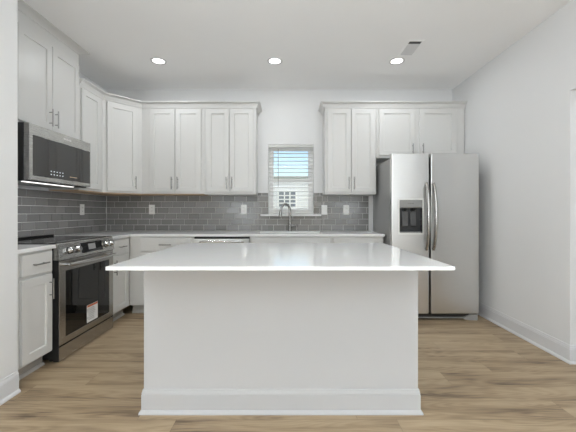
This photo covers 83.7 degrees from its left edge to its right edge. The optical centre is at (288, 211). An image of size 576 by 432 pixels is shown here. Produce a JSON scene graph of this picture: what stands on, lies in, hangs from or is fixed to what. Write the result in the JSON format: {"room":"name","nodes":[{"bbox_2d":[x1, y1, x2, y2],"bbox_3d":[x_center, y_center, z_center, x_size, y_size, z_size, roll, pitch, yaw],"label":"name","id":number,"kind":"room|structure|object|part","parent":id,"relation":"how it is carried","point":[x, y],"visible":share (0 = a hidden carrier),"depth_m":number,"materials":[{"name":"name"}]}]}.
{"room":"kitchen","nodes":[
{"label":"kitchen","id":0,"kind":"room"},
{"bbox_2d":[0,0,17,379],"bbox_3d":[-1.796,-0.228,-0.972,0.120,2.755,6.056,0,0,0],"label":"wall","id":1,"kind":"structure","parent":0,"point":[8,8],"depth_m":1.99,"materials":[{"name":"paint"}]},
{"bbox_2d":[0,370,20,405],"bbox_3d":[-1.724,1.081,-0.968,0.022,0.138,6.044,0,0,0],"label":"baseboard","id":2,"kind":"structure","parent":1,"relation":"attached to","point":[9,385],"depth_m":1.98,"materials":[{"name":"paint"}]},
{"bbox_2d":[18,72,105,235],"bbox_3d":[-2.495,-0.228,3.133,0.200,2.755,2.154,0,0,0],"label":"wall","id":3,"kind":"structure","parent":0,"point":[81,75],"depth_m":3.51,"materials":[{"name":"paint"}]},
{"bbox_2d":[18,10,78,138],"bbox_3d":[-2.213,-1.139,2.814,0.359,0.909,0.761,0,0,0],"label":"upper cabinet","id":4,"kind":"object","parent":3,"relation":"attached to","point":[48,69],"visible":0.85,"depth_m":2.75,"materials":[{"name":"paint"}]},
{"bbox_3d":[-2.079,-1.080,2.632,0.020,0.742,0.355,0,0,0],"label":"door","id":5,"kind":"part","parent":4,"relation":"part of","materials":[{"name":"paint"}]},
{"bbox_3d":[-2.051,-0.814,2.776,0.035,0.150,0.010,0,0,0],"label":"handle","id":6,"kind":"part","parent":4,"relation":"part of","materials":[{"name":"silver metal"}]},
{"bbox_2d":[18,0,89,54],"bbox_3d":[-2.205,-1.583,2.850,0.375,0.042,0.832,0,0,0],"label":"crown molding","id":7,"kind":"structure","parent":4,"relation":"attached to","point":[23,6],"depth_m":2.76,"materials":[{"name":"paint"}]},
{"bbox_2d":[18,122,89,187],"bbox_3d":[-2.170,-0.457,2.814,0.401,0.450,0.758,0,0,0],"label":"microwave","id":8,"kind":"object","parent":4,"relation":"attached to","point":[47,158],"visible":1,"depth_m":2.68,"materials":[{"name":"silver metal"}]},
{"bbox_3d":[-2.079,-1.080,2.995,0.020,0.742,0.355,0,0,0],"label":"door","id":9,"kind":"part","parent":4,"relation":"part of","materials":[{"name":"paint"}]},
{"bbox_2d":[18,188,106,236],"bbox_3d":[-2.388,0.017,3.131,0.012,0.454,2.144,0,0,0],"label":"backsplash","id":10,"kind":"structure","parent":3,"relation":"attached to","point":[40,212],"depth_m":3.33,"materials":[{"name":"tile"}]},
{"bbox_2d":[80,204,83,214],"bbox_3d":[-2.380,-0.028,3.700,0.009,0.124,0.076,0,0,0],"label":"wall outlet","id":11,"kind":"object","parent":10,"relation":"attached to","point":[81,205],"visible":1,"depth_m":3.69,"materials":[{"name":"white plastic"}]},
{"bbox_2d":[48,86,101,192],"bbox_3d":[-2.231,-0.750,3.397,0.324,1.075,0.402,0,0,0],"label":"upper cabinet","id":12,"kind":"object","parent":3,"relation":"attached to","point":[90,105],"visible":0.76,"depth_m":3.40,"materials":[{"name":"paint"}]},
{"bbox_3d":[-2.243,-0.217,3.397,0.297,0.009,0.395,0,0,0],"label":"panel","id":13,"kind":"part","parent":12,"relation":"part of","materials":[{"name":"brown wood"}]},
{"bbox_3d":[-2.079,-0.744,3.377,0.020,1.004,0.316,0,0,0],"label":"door","id":14,"kind":"part","parent":12,"relation":"part of","materials":[{"name":"paint"}]},
{"bbox_2d":[106,89,451,299],"bbox_3d":[-0.168,-0.228,4.285,4.855,2.755,0.150,0,0,0],"label":"wall","id":15,"kind":"structure","parent":0,"point":[287,116],"depth_m":4.21,"materials":[{"name":"paint"}]},
{"bbox_2d":[81,99,150,195],"bbox_3d":[-2.091,-0.750,3.904,0.604,1.075,0.609,0,0,0],"label":"upper cabinet","id":16,"kind":"object","parent":15,"relation":"attached to","point":[121,123],"visible":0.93,"depth_m":3.73,"materials":[{"name":"paint"}]},
{"bbox_3d":[-2.091,-0.217,3.904,0.597,0.009,0.602,0,0,0],"label":"panel","id":17,"kind":"part","parent":16,"relation":"part of","materials":[{"name":"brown wood"}]},
{"bbox_3d":[-1.934,-0.744,3.738,0.329,1.004,0.020,0,0,-45],"label":"door","id":18,"kind":"part","parent":16,"relation":"part of","materials":[{"name":"paint"}]},
{"bbox_2d":[142,108,209,195],"bbox_3d":[-1.409,-0.750,4.029,0.757,1.075,0.359,0,0,0],"label":"upper cabinet","id":19,"kind":"object","parent":15,"relation":"attached to","point":[172,138],"visible":0.98,"depth_m":3.89,"materials":[{"name":"paint"}]},
{"bbox_3d":[-1.536,-0.744,3.894,0.307,1.004,0.020,0,0,0],"label":"door","id":20,"kind":"part","parent":19,"relation":"part of","materials":[{"name":"paint"}]},
{"bbox_3d":[-1.409,-0.217,4.058,0.750,0.009,0.297,0,0,0],"label":"panel","id":21,"kind":"part","parent":19,"relation":"part of","materials":[{"name":"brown wood"}]},
{"bbox_3d":[-1.220,-0.744,3.894,0.309,1.004,0.020,0,0,0],"label":"door","id":22,"kind":"part","parent":19,"relation":"part of","materials":[{"name":"paint"}]},
{"bbox_2d":[204,108,257,195],"bbox_3d":[-0.717,-0.750,4.029,0.625,1.075,0.359,0,0,0],"label":"upper cabinet","id":23,"kind":"object","parent":15,"relation":"attached to","point":[230,134],"visible":0.98,"depth_m":3.89,"materials":[{"name":"paint"}]},
{"bbox_2d":[79,78,261,115],"bbox_3d":[-1.258,-1.296,3.804,1.988,0.072,0.570,0,0,-21],"label":"crown molding","id":24,"kind":"structure","parent":23,"relation":"attached to","point":[83,82],"depth_m":3.86,"materials":[{"name":"paint"}]},
{"bbox_3d":[-0.863,-0.744,3.894,0.274,1.004,0.020,0,0,0],"label":"door","id":25,"kind":"part","parent":23,"relation":"part of","materials":[{"name":"paint"}]},
{"bbox_3d":[-0.717,-0.217,4.058,0.618,0.009,0.297,0,0,0],"label":"panel","id":26,"kind":"part","parent":23,"relation":"part of","materials":[{"name":"paint"}]},
{"bbox_3d":[-0.575,-0.744,3.894,0.286,1.004,0.020,0,0,0],"label":"door","id":27,"kind":"part","parent":23,"relation":"part of","materials":[{"name":"paint"}]},
{"bbox_2d":[107,193,368,230],"bbox_3d":[-0.671,-0.003,4.204,3.422,0.494,0.010,0,0,0],"label":"backsplash","id":28,"kind":"structure","parent":15,"relation":"attached to","point":[124,213],"depth_m":4.20,"materials":[{"name":"tile"}]},
{"bbox_2d":[149,205,154,213],"bbox_3d":[-1.790,-0.033,4.194,0.076,0.124,0.009,0,0,0],"label":"wall outlet","id":29,"kind":"object","parent":28,"relation":"attached to","point":[151,207],"visible":1,"depth_m":4.19,"materials":[{"name":"white plastic"}]},
{"bbox_2d":[241,205,246,213],"bbox_3d":[-0.590,-0.033,4.194,0.076,0.124,0.009,0,0,0],"label":"wall outlet","id":30,"kind":"object","parent":28,"relation":"attached to","point":[243,207],"visible":1,"depth_m":4.19,"materials":[{"name":"white plastic"}]},
{"bbox_2d":[321,205,326,214],"bbox_3d":[0.462,-0.028,4.194,0.076,0.124,0.011,0,0,0],"label":"light switch","id":31,"kind":"object","parent":28,"relation":"attached to","point":[323,207],"visible":1,"depth_m":4.19,"materials":[{"name":"white plastic"}]},
{"bbox_2d":[343,205,348,214],"bbox_3d":[0.747,-0.028,4.194,0.076,0.124,0.009,0,0,0],"label":"wall outlet","id":32,"kind":"object","parent":28,"relation":"attached to","point":[345,207],"visible":1,"depth_m":4.19,"materials":[{"name":"white plastic"}]},
{"bbox_2d":[260,214,320,215],"bbox_3d":[0.024,0.042,4.229,0.792,0.023,0.129,0,0,0],"label":"trim","id":33,"kind":"structure","parent":15,"relation":"attached to","point":[260,214],"depth_m":4.17,"materials":[{"name":"white stone"}]},
{"bbox_2d":[269,148,312,211],"bbox_3d":[0.025,-0.426,4.325,0.594,0.917,0.060,0,0,0],"label":"window","id":34,"kind":"structure","parent":15,"relation":"in","point":[272,180],"depth_m":4.30,"materials":[{"name":"plastic"}]},
{"bbox_2d":[268,145,312,213],"bbox_3d":[0.025,-0.432,4.245,0.588,0.904,0.080,0,0,0],"label":"window blind","id":35,"kind":"object","parent":34,"relation":"attached to","point":[269,146],"visible":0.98,"depth_m":4.23,"materials":[{"name":"grey plastic"}]},
{"bbox_3d":[0.025,0.011,4.255,0.582,0.018,0.048,0,0,0],"label":"rail","id":36,"kind":"part","parent":35,"relation":"part of","materials":[{"name":"white plastic"}]},
{"bbox_3d":[0.025,-0.625,4.338,0.524,0.449,0.025,0,0,0],"label":"sash","id":37,"kind":"part","parent":34,"relation":"part of","materials":[{"name":"plastic"}]},
{"bbox_3d":[0.025,-0.222,4.311,0.524,0.438,0.024,0,0,0],"label":"sash","id":38,"kind":"part","parent":34,"relation":"part of","materials":[{"name":"plastic"}]},
{"bbox_2d":[322,108,375,195],"bbox_3d":[0.748,-0.750,4.029,0.621,1.075,0.359,0,0,0],"label":"upper cabinet","id":39,"kind":"object","parent":15,"relation":"attached to","point":[348,134],"visible":0.99,"depth_m":3.89,"materials":[{"name":"paint"}]},
{"bbox_3d":[0.608,-0.744,3.894,0.282,1.004,0.020,0,0,0],"label":"door","id":40,"kind":"part","parent":39,"relation":"part of","materials":[{"name":"paint"}]},
{"bbox_3d":[0.748,-0.217,4.058,0.614,0.009,0.297,0,0,0],"label":"panel","id":41,"kind":"part","parent":39,"relation":"part of","materials":[{"name":"paint"}]},
{"bbox_3d":[0.898,-0.744,3.894,0.282,1.004,0.020,0,0,0],"label":"door","id":42,"kind":"part","parent":39,"relation":"part of","materials":[{"name":"paint"}]},
{"bbox_2d":[376,108,463,161],"bbox_3d":[1.597,-0.972,4.029,1.071,0.632,0.359,0,0,0],"label":"upper cabinet","id":43,"kind":"object","parent":15,"relation":"attached to","point":[398,130],"visible":0.76,"depth_m":3.89,"materials":[{"name":"paint"}]},
{"bbox_3d":[1.597,-0.660,4.058,1.064,0.009,0.297,0,0,0],"label":"panel","id":44,"kind":"part","parent":43,"relation":"part of","materials":[{"name":"paint"}]},
{"bbox_2d":[318,101,466,114],"bbox_3d":[1.260,-1.296,4.029,1.755,0.072,0.358,0,0,0],"label":"crown molding","id":45,"kind":"structure","parent":43,"relation":"attached to","point":[323,104],"depth_m":3.88,"materials":[{"name":"paint"}]},
{"bbox_3d":[1.307,-0.967,3.894,0.433,0.559,0.020,0,0,0],"label":"door","id":46,"kind":"part","parent":43,"relation":"part of","materials":[{"name":"paint"}]},
{"bbox_3d":[1.803,-0.967,3.894,0.445,0.559,0.020,0,0,0],"label":"door","id":47,"kind":"part","parent":43,"relation":"part of","materials":[{"name":"paint"}]},
{"bbox_2d":[0,300,575,431],"bbox_3d":[0.652,1.210,0.080,6.495,0.120,8.560,0,0,0],"label":"floor","id":48,"kind":"structure","parent":0,"point":[478,375],"depth_m":2.04,"materials":[{"name":"brown wood"}]},
{"bbox_2d":[18,249,54,379],"bbox_3d":[-2.062,0.712,2.243,0.661,0.876,0.364,0,0,0],"label":"base cabinet","id":49,"kind":"object","parent":48,"relation":"on","point":[35,282],"visible":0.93,"depth_m":2.24,"materials":[{"name":"paint"}]},
{"bbox_3d":[-1.851,1.140,2.243,0.018,0.020,0.364,0,0,0],"label":"shoe molding","id":50,"kind":"part","parent":49,"relation":"part of","materials":[{"name":"white wood"}]},
{"bbox_3d":[-1.777,0.364,2.265,0.020,0.148,0.271,0,0,0],"label":"drawer","id":51,"kind":"part","parent":49,"relation":"part of","materials":[{"name":"paint"}]},
{"bbox_3d":[-1.777,0.744,2.265,0.020,0.568,0.271,0,0,0],"label":"door","id":52,"kind":"part","parent":49,"relation":"part of","materials":[{"name":"paint"}]},
{"bbox_2d":[18,244,55,253],"bbox_3d":[-2.070,0.259,2.243,0.624,0.028,0.369,0,0,0],"label":"countertop","id":53,"kind":"structure","parent":49,"relation":"on","point":[22,248],"depth_m":2.28,"materials":[{"name":"white stone"}]},
{"bbox_3d":[-1.750,0.565,2.373,0.035,0.150,0.010,0,0,0],"label":"handle","id":54,"kind":"part","parent":49,"relation":"part of","materials":[{"name":"silver metal"}]},
{"bbox_2d":[18,234,116,361],"bbox_3d":[-2.023,0.686,2.814,0.708,0.928,0.758,0,0,0],"label":"range","id":55,"kind":"object","parent":48,"relation":"on","point":[82,305],"visible":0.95,"depth_m":2.69,"materials":[{"name":"silver metal"}]},
{"bbox_3d":[-2.355,0.230,2.814,0.044,0.016,0.756,0,0,0],"label":"trim","id":56,"kind":"part","parent":55,"relation":"part of","materials":[{"name":"black metal"}]},
{"bbox_3d":[-1.767,0.754,2.438,0.040,0.768,0.003,0,0,0],"label":"panel","id":57,"kind":"part","parent":55,"relation":"part of","materials":[{"name":"black metal"}]},
{"bbox_2d":[18,236,109,243],"bbox_3d":[-2.071,0.250,2.814,0.612,0.024,0.758,0,0,0],"label":"cooktop","id":58,"kind":"object","parent":55,"relation":"in","point":[29,239],"depth_m":2.80,"materials":[{"name":"black glass"}]},
{"bbox_3d":[-1.723,0.302,2.551,0.040,0.053,0.051,0,0,0],"label":"knob","id":59,"kind":"part","parent":55,"relation":"part of","materials":[{"name":"metal"}]},
{"bbox_3d":[-1.723,0.302,2.636,0.040,0.053,0.051,0,0,0],"label":"knob","id":60,"kind":"part","parent":55,"relation":"part of","materials":[{"name":"metal"}]},
{"bbox_3d":[-1.760,0.305,2.814,0.054,0.126,0.756,0,0,0],"label":"control panel","id":61,"kind":"part","parent":55,"relation":"part of","materials":[{"name":"metal"}]},
{"bbox_3d":[-1.766,1.088,2.814,0.042,0.112,0.748,0,0,0],"label":"storage drawer","id":62,"kind":"part","parent":55,"relation":"part of","materials":[{"name":"metal"}]},
{"bbox_3d":[-1.765,0.698,2.814,0.044,0.648,0.748,0,0,0],"label":"oven door","id":63,"kind":"part","parent":55,"relation":"part of","materials":[{"name":"glass"}]},
{"bbox_3d":[-1.706,0.408,2.814,0.076,0.029,0.652,0,0,0],"label":"handle","id":64,"kind":"part","parent":55,"relation":"part of","materials":[{"name":"metal"}]},
{"bbox_3d":[-1.742,0.304,2.847,0.019,0.085,0.298,0,0,0],"label":"display panel","id":65,"kind":"part","parent":55,"relation":"part of","materials":[{"name":"black glass"}]},
{"bbox_2d":[113,237,128,321],"bbox_3d":[-2.062,0.712,3.403,0.661,0.876,0.399,0,0,0],"label":"base cabinet","id":66,"kind":"object","parent":48,"relation":"on","point":[120,277],"visible":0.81,"depth_m":3.39,"materials":[{"name":"paint"}]},
{"bbox_3d":[-1.851,1.140,3.403,0.018,0.020,0.399,0,0,0],"label":"shoe molding","id":67,"kind":"part","parent":66,"relation":"part of","materials":[{"name":"white wood"}]},
{"bbox_3d":[-1.777,0.364,3.381,0.020,0.148,0.325,0,0,0],"label":"drawer","id":68,"kind":"part","parent":66,"relation":"part of","materials":[{"name":"paint"}]},
{"bbox_2d":[130,237,193,312],"bbox_3d":[-1.425,0.712,3.877,0.724,0.876,0.661,0,0,0],"label":"base cabinet","id":69,"kind":"object","parent":48,"relation":"on","point":[139,246],"visible":0.29,"depth_m":3.60,"materials":[{"name":"paint"}]},
{"bbox_3d":[-1.515,0.744,3.592,0.280,0.568,0.020,0,0,0],"label":"door","id":70,"kind":"part","parent":69,"relation":"part of","materials":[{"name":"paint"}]},
{"bbox_3d":[-1.371,0.364,3.592,0.568,0.148,0.020,0,0,0],"label":"drawer","id":71,"kind":"part","parent":69,"relation":"part of","materials":[{"name":"paint"}]},
{"bbox_2d":[194,237,249,242],"bbox_3d":[-0.750,0.714,3.861,0.616,0.872,0.658,0,0,0],"label":"dishwasher","id":72,"kind":"object","parent":48,"relation":"on","point":[196,239],"visible":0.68,"depth_m":3.58,"materials":[{"name":"silver metal"}]},
{"bbox_3d":[-0.750,0.330,3.558,0.499,0.039,0.052,0,0,0],"label":"handle","id":73,"kind":"part","parent":72,"relation":"part of","materials":[{"name":"metal"}]},
{"bbox_3d":[-0.750,0.667,3.599,0.612,0.735,0.041,0,0,0],"label":"door","id":74,"kind":"part","parent":72,"relation":"part of","materials":[{"name":"metal"}]},
{"bbox_3d":[-0.750,0.288,3.602,0.612,0.020,0.035,0,0,0],"label":"control panel","id":75,"kind":"part","parent":72,"relation":"part of","materials":[{"name":"black ceramic"}]},
{"bbox_2d":[138,270,423,414],"bbox_3d":[-0.046,0.709,2.217,1.614,0.881,0.798,0,0,0],"label":"kitchen island","id":76,"kind":"object","parent":48,"relation":"on","point":[217,342],"visible":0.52,"depth_m":1.84,"materials":[{"name":"paint"}]},
{"bbox_2d":[105,243,454,269],"bbox_3d":[-0.040,0.259,2.038,1.602,0.018,1.133,0,0,0],"label":"island countertop","id":77,"kind":"structure","parent":76,"relation":"on","point":[185,256],"depth_m":1.69,"materials":[{"name":"white stone"}]},
{"bbox_3d":[-0.046,1.081,2.154,1.614,0.138,0.672,0,0,0],"label":"baseboard","id":78,"kind":"part","parent":76,"relation":"part of","materials":[{"name":"paint"}]},
{"bbox_2d":[250,237,330,242],"bbox_3d":[0.016,0.712,3.877,0.907,0.876,0.661,0,0,0],"label":"base cabinet","id":79,"kind":"object","parent":48,"relation":"on","point":[252,239],"visible":0.03,"depth_m":3.58,"materials":[{"name":"paint"}]},
{"bbox_2d":[61,231,384,238],"bbox_3d":[-0.658,0.259,3.699,3.448,0.028,0.996,0,0,0],"label":"countertop","id":80,"kind":"structure","parent":79,"relation":"on","point":[115,234],"depth_m":3.57,"materials":[{"name":"white stone"}]},
{"bbox_2d":[279,203,296,230],"bbox_3d":[-0.018,0.066,4.093,0.246,0.358,0.076,0,0,-18],"label":"faucet","id":81,"kind":"object","parent":80,"relation":"on","point":[290,225],"visible":0.98,"depth_m":4.10,"materials":[{"name":"silver metal"}]},
{"bbox_3d":[-0.044,0.009,4.082,0.160,0.244,0.029,0,0,-31],"label":"spout","id":82,"kind":"part","parent":81,"relation":"part of","materials":[{"name":"silver metal"}]},
{"bbox_2d":[331,237,382,242],"bbox_3d":[0.765,0.712,3.877,0.587,0.876,0.661,0,0,0],"label":"base cabinet","id":83,"kind":"object","parent":48,"relation":"on","point":[333,239],"visible":0.02,"depth_m":3.58,"materials":[{"name":"paint"}]},
{"bbox_2d":[373,153,478,319],"bbox_3d":[1.550,0.264,3.745,0.928,1.772,0.869,0,0,0],"label":"refrigerator","id":84,"kind":"object","parent":48,"relation":"on","point":[425,204],"visible":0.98,"depth_m":3.40,"materials":[{"name":"grey metal"}]},
{"bbox_3d":[1.284,0.228,3.435,0.397,1.700,0.070,0,0,0],"label":"freezer door","id":85,"kind":"part","parent":84,"relation":"part of","materials":[{"name":"metal"}]},
{"bbox_3d":[1.290,-0.085,3.431,0.242,0.085,0.058,0,0,0],"label":"dispenser panel","id":86,"kind":"part","parent":84,"relation":"part of","materials":[{"name":"grey plastic"}]},
{"bbox_3d":[1.448,0.048,3.356,0.037,0.717,0.090,0,0,0],"label":"handle","id":87,"kind":"part","parent":84,"relation":"part of","materials":[{"name":"metal"}]},
{"bbox_3d":[1.527,0.048,3.356,0.037,0.717,0.090,0,0,0],"label":"handle","id":88,"kind":"part","parent":84,"relation":"part of","materials":[{"name":"metal"}]},
{"bbox_3d":[1.515,1.124,3.425,0.818,0.012,0.007,0,0,0],"label":"grille rail","id":89,"kind":"part","parent":84,"relation":"part of","materials":[{"name":"grey plastic"}]},
{"bbox_3d":[1.758,0.228,3.435,0.512,1.700,0.070,0,0,0],"label":"fridge door","id":90,"kind":"part","parent":84,"relation":"part of","materials":[{"name":"metal"}]},
{"bbox_2d":[23,0,570,88],"bbox_3d":[0.652,-1.665,0.080,6.495,0.120,8.560,0,0,0],"label":"ceiling","id":91,"kind":"structure","parent":0,"point":[204,44],"depth_m":3.01,"materials":[{"name":"paint"}]},
{"bbox_2d":[150,57,166,64],"bbox_3d":[-1.385,-1.602,3.410,0.160,0.006,0.160,0,0,0],"label":"recessed light","id":92,"kind":"object","parent":91,"relation":"in","point":[156,60],"visible":1,"depth_m":3.40,"materials":[{"name":"paint"}]},
{"bbox_2d":[267,57,281,64],"bbox_3d":[-0.150,-1.602,3.410,0.160,0.006,0.160,0,0,0],"label":"recessed light","id":93,"kind":"object","parent":91,"relation":"in","point":[273,60],"visible":1,"depth_m":3.40,"materials":[{"name":"paint"}]},
{"bbox_2d":[389,57,404,64],"bbox_3d":[1.145,-1.602,3.410,0.160,0.006,0.160,0,0,0],"label":"recessed light","id":94,"kind":"object","parent":91,"relation":"in","point":[398,60],"visible":1,"depth_m":3.40,"materials":[{"name":"paint"}]},
{"bbox_2d":[398,40,424,55],"bbox_3d":[1.192,-1.600,3.145,0.156,0.008,0.300,0,0,0],"label":"ceiling vent","id":95,"kind":"object","parent":91,"relation":"in","point":[410,48],"visible":1,"depth_m":3.12,"materials":[{"name":"plastic"}]},
{"bbox_2d":[452,0,575,344],"bbox_3d":[2.200,-0.228,0.105,0.120,2.755,8.210,0,0,0],"label":"wall","id":96,"kind":"structure","parent":0,"point":[520,108],"depth_m":2.85,"materials":[{"name":"paint"}]},
{"bbox_2d":[478,302,575,364],"bbox_3d":[2.189,1.081,3.312,0.142,0.138,1.776,0,0,0],"label":"baseboard","id":97,"kind":"structure","parent":96,"relation":"attached to","point":[566,352],"depth_m":2.81,"materials":[{"name":"paint"}]},
{"label":"outside","id":98,"kind":"structure","parent":0,"visible":0},
{"bbox_3d":[0.000,1.850,32.255,80.000,0.100,55.490,0,0,0],"label":"ground","id":99,"kind":"structure","parent":98,"visible":0},
{"bbox_2d":[274,177,307,207],"bbox_3d":[0.000,-0.100,19.500,14.600,3.800,7.300,0,0,0],"label":"house","id":100,"kind":"structure","parent":99,"relation":"on","point":[291,198],"depth_m":15.98,"materials":[{"name":"white"}]},
{"bbox_3d":[-0.090,-0.625,15.970,0.820,0.750,0.010,0,0,0],"label":"pane","id":101,"kind":"part","parent":100,"relation":"part of","materials":[{"name":"clear glass"}]}
]}

